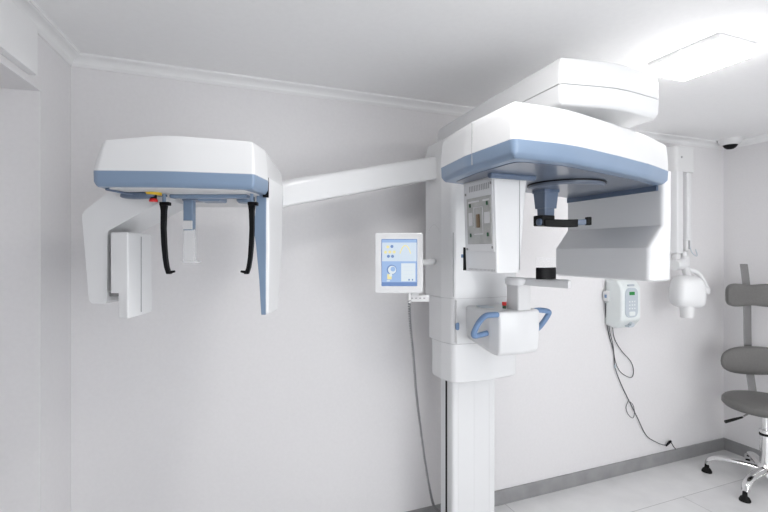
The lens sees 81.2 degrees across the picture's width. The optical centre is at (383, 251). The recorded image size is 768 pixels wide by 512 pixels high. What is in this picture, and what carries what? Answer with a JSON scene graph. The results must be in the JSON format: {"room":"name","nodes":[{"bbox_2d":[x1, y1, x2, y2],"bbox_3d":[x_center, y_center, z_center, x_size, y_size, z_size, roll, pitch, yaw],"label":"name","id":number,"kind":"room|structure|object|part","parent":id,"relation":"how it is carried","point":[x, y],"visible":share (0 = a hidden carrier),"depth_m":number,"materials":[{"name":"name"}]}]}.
{"room":"radiology room","nodes":[
{"label":"radiology room","id":0,"kind":"room"},
{"bbox_2d":[0,35,70,511],"bbox_3d":[-1.446,0.385,0.052,1.000,2.630,4.220,0,0,-15],"label":"wall","id":1,"kind":"structure","parent":0,"point":[35,110],"depth_m":1.83,"materials":[{"name":"paint"}]},
{"bbox_2d":[0,0,37,74],"bbox_3d":[-0.898,-0.785,-0.004,0.030,0.191,3.627,0,0,-15],"label":"trim","id":2,"kind":"structure","parent":1,"relation":"attached to","point":[18,33],"depth_m":1.61,"materials":[{"name":"white paint"}]},
{"bbox_2d":[11,0,80,65],"bbox_3d":[-0.935,-0.905,0.189,0.058,0.049,4.020,0,0,-15],"label":"trim","id":3,"kind":"structure","parent":1,"relation":"attached to","point":[48,31],"depth_m":1.85,"materials":[{"name":"white paint"}]},
{"bbox_2d":[71,66,723,511],"bbox_3d":[0.706,0.385,3.042,4.950,2.630,0.100,0,0,-22],"label":"wall","id":4,"kind":"structure","parent":0,"point":[203,400],"depth_m":2.56,"materials":[{"name":"paint"}]},
{"bbox_2d":[72,53,723,149],"bbox_3d":[0.735,-0.905,2.969,4.750,0.049,0.058,0,0,-22],"label":"trim","id":5,"kind":"structure","parent":4,"relation":"attached to","point":[84,60],"depth_m":2.46,"materials":[{"name":"white paint"}]},
{"bbox_2d":[407,437,723,511],"bbox_3d":[0.727,1.650,2.990,4.750,0.100,0.012,0,0,-22],"label":"baseboard","id":6,"kind":"structure","parent":4,"relation":"attached to","point":[528,490],"depth_m":3.32,"materials":[{"name":"grey stone"}]},
{"bbox_2d":[603,279,675,448],"bbox_3d":[2.012,0.896,3.416,0.762,1.382,0.165,0,0,-22],"label":"controller","id":7,"kind":"object","parent":4,"relation":"attached to","point":[621,298],"visible":1,"depth_m":3.27,"materials":[{"name":"white plastic"}]},
{"bbox_2d":[603,291,608,300],"bbox_3d":[1.652,0.328,3.330,0.029,0.075,0.040,0,0,-22],"label":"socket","id":8,"kind":"object","parent":7,"relation":"attached to","point":[605,293],"depth_m":3.32,"materials":[{"name":"white plastic"}]},
{"bbox_3d":[1.770,0.383,3.324,0.195,0.355,0.158,0,0,-22],"label":"casing","id":9,"kind":"part","parent":7,"relation":"part of","materials":[{"name":"white plastic"}]},
{"bbox_3d":[1.790,0.528,3.260,0.056,0.033,0.036,0,0,-22],"label":"knob","id":10,"kind":"part","parent":7,"relation":"part of","materials":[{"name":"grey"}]},
{"bbox_3d":[1.970,0.962,3.455,0.683,1.170,0.045,0,0,-22],"label":"cord","id":11,"kind":"part","parent":7,"relation":"part of","materials":[{"name":"grey plastic"}]},
{"bbox_2d":[666,146,710,317],"bbox_3d":[2.255,-0.164,3.391,0.342,1.283,0.389,0,0,-22],"label":"machine","id":12,"kind":"object","parent":4,"relation":"attached to","point":[687,292],"depth_m":3.38,"materials":[{"name":"white plastic"}]},
{"bbox_3d":[2.228,-0.302,3.415,0.069,0.625,0.070,0,0,-22],"label":"arm","id":13,"kind":"part","parent":12,"relation":"part of","materials":[{"name":"white plastic"}]},
{"bbox_3d":[2.348,-0.318,3.482,0.057,0.595,0.060,0,0,-22],"label":"arm","id":14,"kind":"part","parent":12,"relation":"part of","materials":[{"name":"white plastic"}]},
{"bbox_2d":[33,0,767,140],"bbox_3d":[0.664,-0.980,0.972,6.550,0.100,4.320,0,0,-22],"label":"ceiling","id":15,"kind":"structure","parent":0,"point":[457,52],"depth_m":1.97,"materials":[{"name":"paint"}]},
{"bbox_2d":[649,33,754,80],"bbox_3d":[1.477,-0.900,2.100,0.250,0.060,0.330,0,0,-22],"label":"ceiling light","id":16,"kind":"object","parent":15,"relation":"attached to","point":[719,50],"visible":1,"depth_m":2.04,"materials":[{"name":"white paint"}]},
{"bbox_2d":[718,137,742,149],"bbox_3d":[2.853,-0.888,3.692,0.160,0.084,0.160,0,0,-22],"label":"security camera","id":17,"kind":"object","parent":15,"relation":"attached to","point":[728,143],"visible":1,"depth_m":3.65,"materials":[{"name":"white plastic"}]},
{"bbox_2d":[494,449,767,511],"bbox_3d":[0.664,1.750,0.972,6.550,0.100,4.320,0,0,-22],"label":"floor","id":18,"kind":"structure","parent":0,"point":[682,485],"depth_m":3.15,"materials":[{"name":"tile"}]},
{"bbox_2d":[82,57,670,511],"bbox_3d":[0.075,0.493,2.011,2.420,2.410,1.350,0,0,-22],"label":"machine","id":19,"kind":"object","parent":18,"relation":"on","point":[561,130],"visible":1,"depth_m":1.82,"materials":[{"name":"white plastic"}]},
{"bbox_3d":[-0.736,-0.043,1.525,0.050,0.237,0.016,0,0,0],"label":"ear rod","id":20,"kind":"part","parent":19,"relation":"part of","materials":[{"name":"black plastic"}]},
{"bbox_3d":[-0.663,-0.225,1.703,0.500,0.048,0.656,0,0,-3],"label":"head trim","id":21,"kind":"part","parent":19,"relation":"part of","materials":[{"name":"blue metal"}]},
{"bbox_3d":[-0.665,-0.201,1.703,0.436,0.004,0.597,0,0,-3],"label":"underside plate","id":22,"kind":"part","parent":19,"relation":"part of","materials":[{"name":"blue plastic"}]},
{"bbox_3d":[-0.500,-0.191,1.620,0.064,0.029,0.064,0,0,-22],"label":"knob","id":23,"kind":"part","parent":19,"relation":"part of","materials":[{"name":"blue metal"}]},
{"bbox_3d":[-0.463,-0.043,1.525,0.050,0.237,0.016,0,0,0],"label":"ear rod","id":24,"kind":"part","parent":19,"relation":"part of","materials":[{"name":"black plastic"}]},
{"bbox_3d":[-0.421,-0.021,1.702,0.030,0.487,0.235,0,0,0],"label":"receptor panel","id":25,"kind":"part","parent":19,"relation":"part of","materials":[{"name":"white plastic"}]},
{"bbox_3d":[-0.075,-0.366,2.302,0.913,0.323,0.104,0,0,-26],"label":"arm","id":26,"kind":"part","parent":19,"relation":"part of","materials":[{"name":"white plastic"}]},
{"bbox_3d":[0.073,0.053,2.197,0.234,0.294,0.034,0,0,0],"label":"touch panel","id":27,"kind":"part","parent":19,"relation":"part of","materials":[{"name":"white plastic"}]},
{"bbox_2d":[408,293,440,511],"bbox_3d":[0.218,0.873,2.428,0.070,1.345,0.516,0,0,28],"label":"cable","id":28,"kind":"object","parent":19,"relation":"hanging from","point":[409,294],"visible":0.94,"depth_m":2.34,"materials":[{"name":"grey"}]},
{"bbox_3d":[0.374,0.359,2.302,0.007,0.222,0.008,0,0,-22],"label":"release button frame","id":29,"kind":"part","parent":19,"relation":"part of","materials":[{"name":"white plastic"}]},
{"bbox_3d":[0.391,-0.146,1.847,0.016,0.292,0.204,0,0,-22],"label":"frame","id":30,"kind":"part","parent":19,"relation":"part of","materials":[{"name":"white plastic"}]},
{"bbox_3d":[0.390,-0.129,1.840,0.011,0.192,0.174,0,0,-22],"label":"connector plate","id":31,"kind":"part","parent":19,"relation":"part of","materials":[{"name":"metal"}]},
{"bbox_3d":[0.659,0.215,2.188,0.085,0.131,0.095,0,0,-22],"label":"chin post","id":32,"kind":"part","parent":19,"relation":"part of","materials":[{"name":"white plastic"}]},
{"bbox_2d":[505,277,571,288],"bbox_3d":[0.705,0.141,2.082,0.078,0.037,0.344,0,0,-39],"label":"shelf","id":33,"kind":"object","parent":19,"relation":"attached to","point":[511,282],"depth_m":2.08,"materials":[{"name":"white plastic"}]},
{"bbox_3d":[0.688,-0.132,1.976,0.024,0.032,0.036,0,0,-22],"label":"adjuster knob","id":34,"kind":"part","parent":19,"relation":"part of","materials":[{"name":"blue plastic"}]},
{"bbox_3d":[0.729,-0.240,2.019,0.080,0.090,0.080,0,0,-22],"label":"head rest stem","id":35,"kind":"part","parent":19,"relation":"part of","materials":[{"name":"blue plastic"}]},
{"bbox_2d":[536,267,555,279],"bbox_3d":[0.738,0.097,2.026,0.111,0.053,0.046,0,0,-22],"label":"chin rest","id":36,"kind":"object","parent":19,"relation":"on","point":[547,273],"depth_m":2.00,"materials":[{"name":"black plastic"}]},
{"bbox_3d":[0.689,-0.661,2.182,0.515,0.102,1.088,0,0,-22],"label":"arm","id":37,"kind":"part","parent":19,"relation":"part of","materials":[{"name":"white plastic"}]},
{"bbox_3d":[0.788,-0.331,1.976,1.265,0.061,0.584,0,0,-37],"label":"rotor trim","id":38,"kind":"part","parent":19,"relation":"part of","materials":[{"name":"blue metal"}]},
{"bbox_3d":[0.755,-0.300,1.952,1.065,0.005,0.498,0,0,-38],"label":"underside plate","id":39,"kind":"part","parent":19,"relation":"part of","materials":[{"name":"blue plastic"}]},
{"bbox_3d":[0.689,-0.570,2.182,0.515,0.072,1.088,0,0,-22],"label":"support arm","id":40,"kind":"part","parent":19,"relation":"part of","materials":[{"name":"white plastic"}]},
{"bbox_3d":[1.157,-0.116,2.272,0.219,0.492,0.588,0,0,-22],"label":"sensor leg","id":41,"kind":"part","parent":19,"relation":"part of","materials":[{"name":"white plastic"}]},
{"bbox_2d":[702,264,767,503],"bbox_3d":[2.752,0.897,3.218,0.718,1.605,0.714,0,0,-22],"label":"stool","id":42,"kind":"object","parent":18,"relation":"on","point":[750,360],"visible":1,"depth_m":3.40,"materials":[{"name":"grey leather"}]},
{"bbox_3d":[2.612,1.592,3.366,0.330,0.097,0.074,0,0,40],"label":"leg","id":43,"kind":"part","parent":42,"relation":"part of","materials":[{"name":"silver metal"}]},
{"bbox_3d":[2.587,1.181,3.203,0.305,0.084,0.022,0,0,-1],"label":"height lever","id":44,"kind":"part","parent":42,"relation":"part of","materials":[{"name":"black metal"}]},
{"bbox_3d":[2.759,1.101,3.241,0.512,0.079,0.512,0,0,-22],"label":"seat","id":45,"kind":"part","parent":42,"relation":"part of","materials":[{"name":"grey plastic"}]},
{"bbox_3d":[2.833,1.592,3.420,0.074,0.097,0.330,0,0,22],"label":"leg","id":46,"kind":"part","parent":42,"relation":"part of","materials":[{"name":"silver metal"}]},
{"bbox_3d":[2.594,1.592,3.139,0.330,0.097,0.074,0,0,-32],"label":"leg","id":47,"kind":"part","parent":42,"relation":"part of","materials":[{"name":"silver metal"}]},
{"bbox_2d":[724,141,767,449],"bbox_3d":[3.700,0.385,2.064,0.100,2.630,3.920,0,0,-22],"label":"wall","id":48,"kind":"structure","parent":0,"point":[745,167],"depth_m":3.72,"materials":[{"name":"paint"}]},
{"bbox_2d":[724,438,759,459],"bbox_3d":[3.651,1.650,2.038,0.012,0.100,3.908,0,0,-22],"label":"baseboard","id":49,"kind":"structure","parent":48,"relation":"attached to","point":[737,448],"depth_m":3.76,"materials":[{"name":"grey stone"}]},
{"bbox_2d":[724,134,767,149],"bbox_3d":[3.627,-0.905,2.035,0.058,0.049,3.920,0,0,-22],"label":"trim","id":50,"kind":"structure","parent":48,"relation":"attached to","point":[760,138],"depth_m":3.63,"materials":[{"name":"white paint"}]}
]}

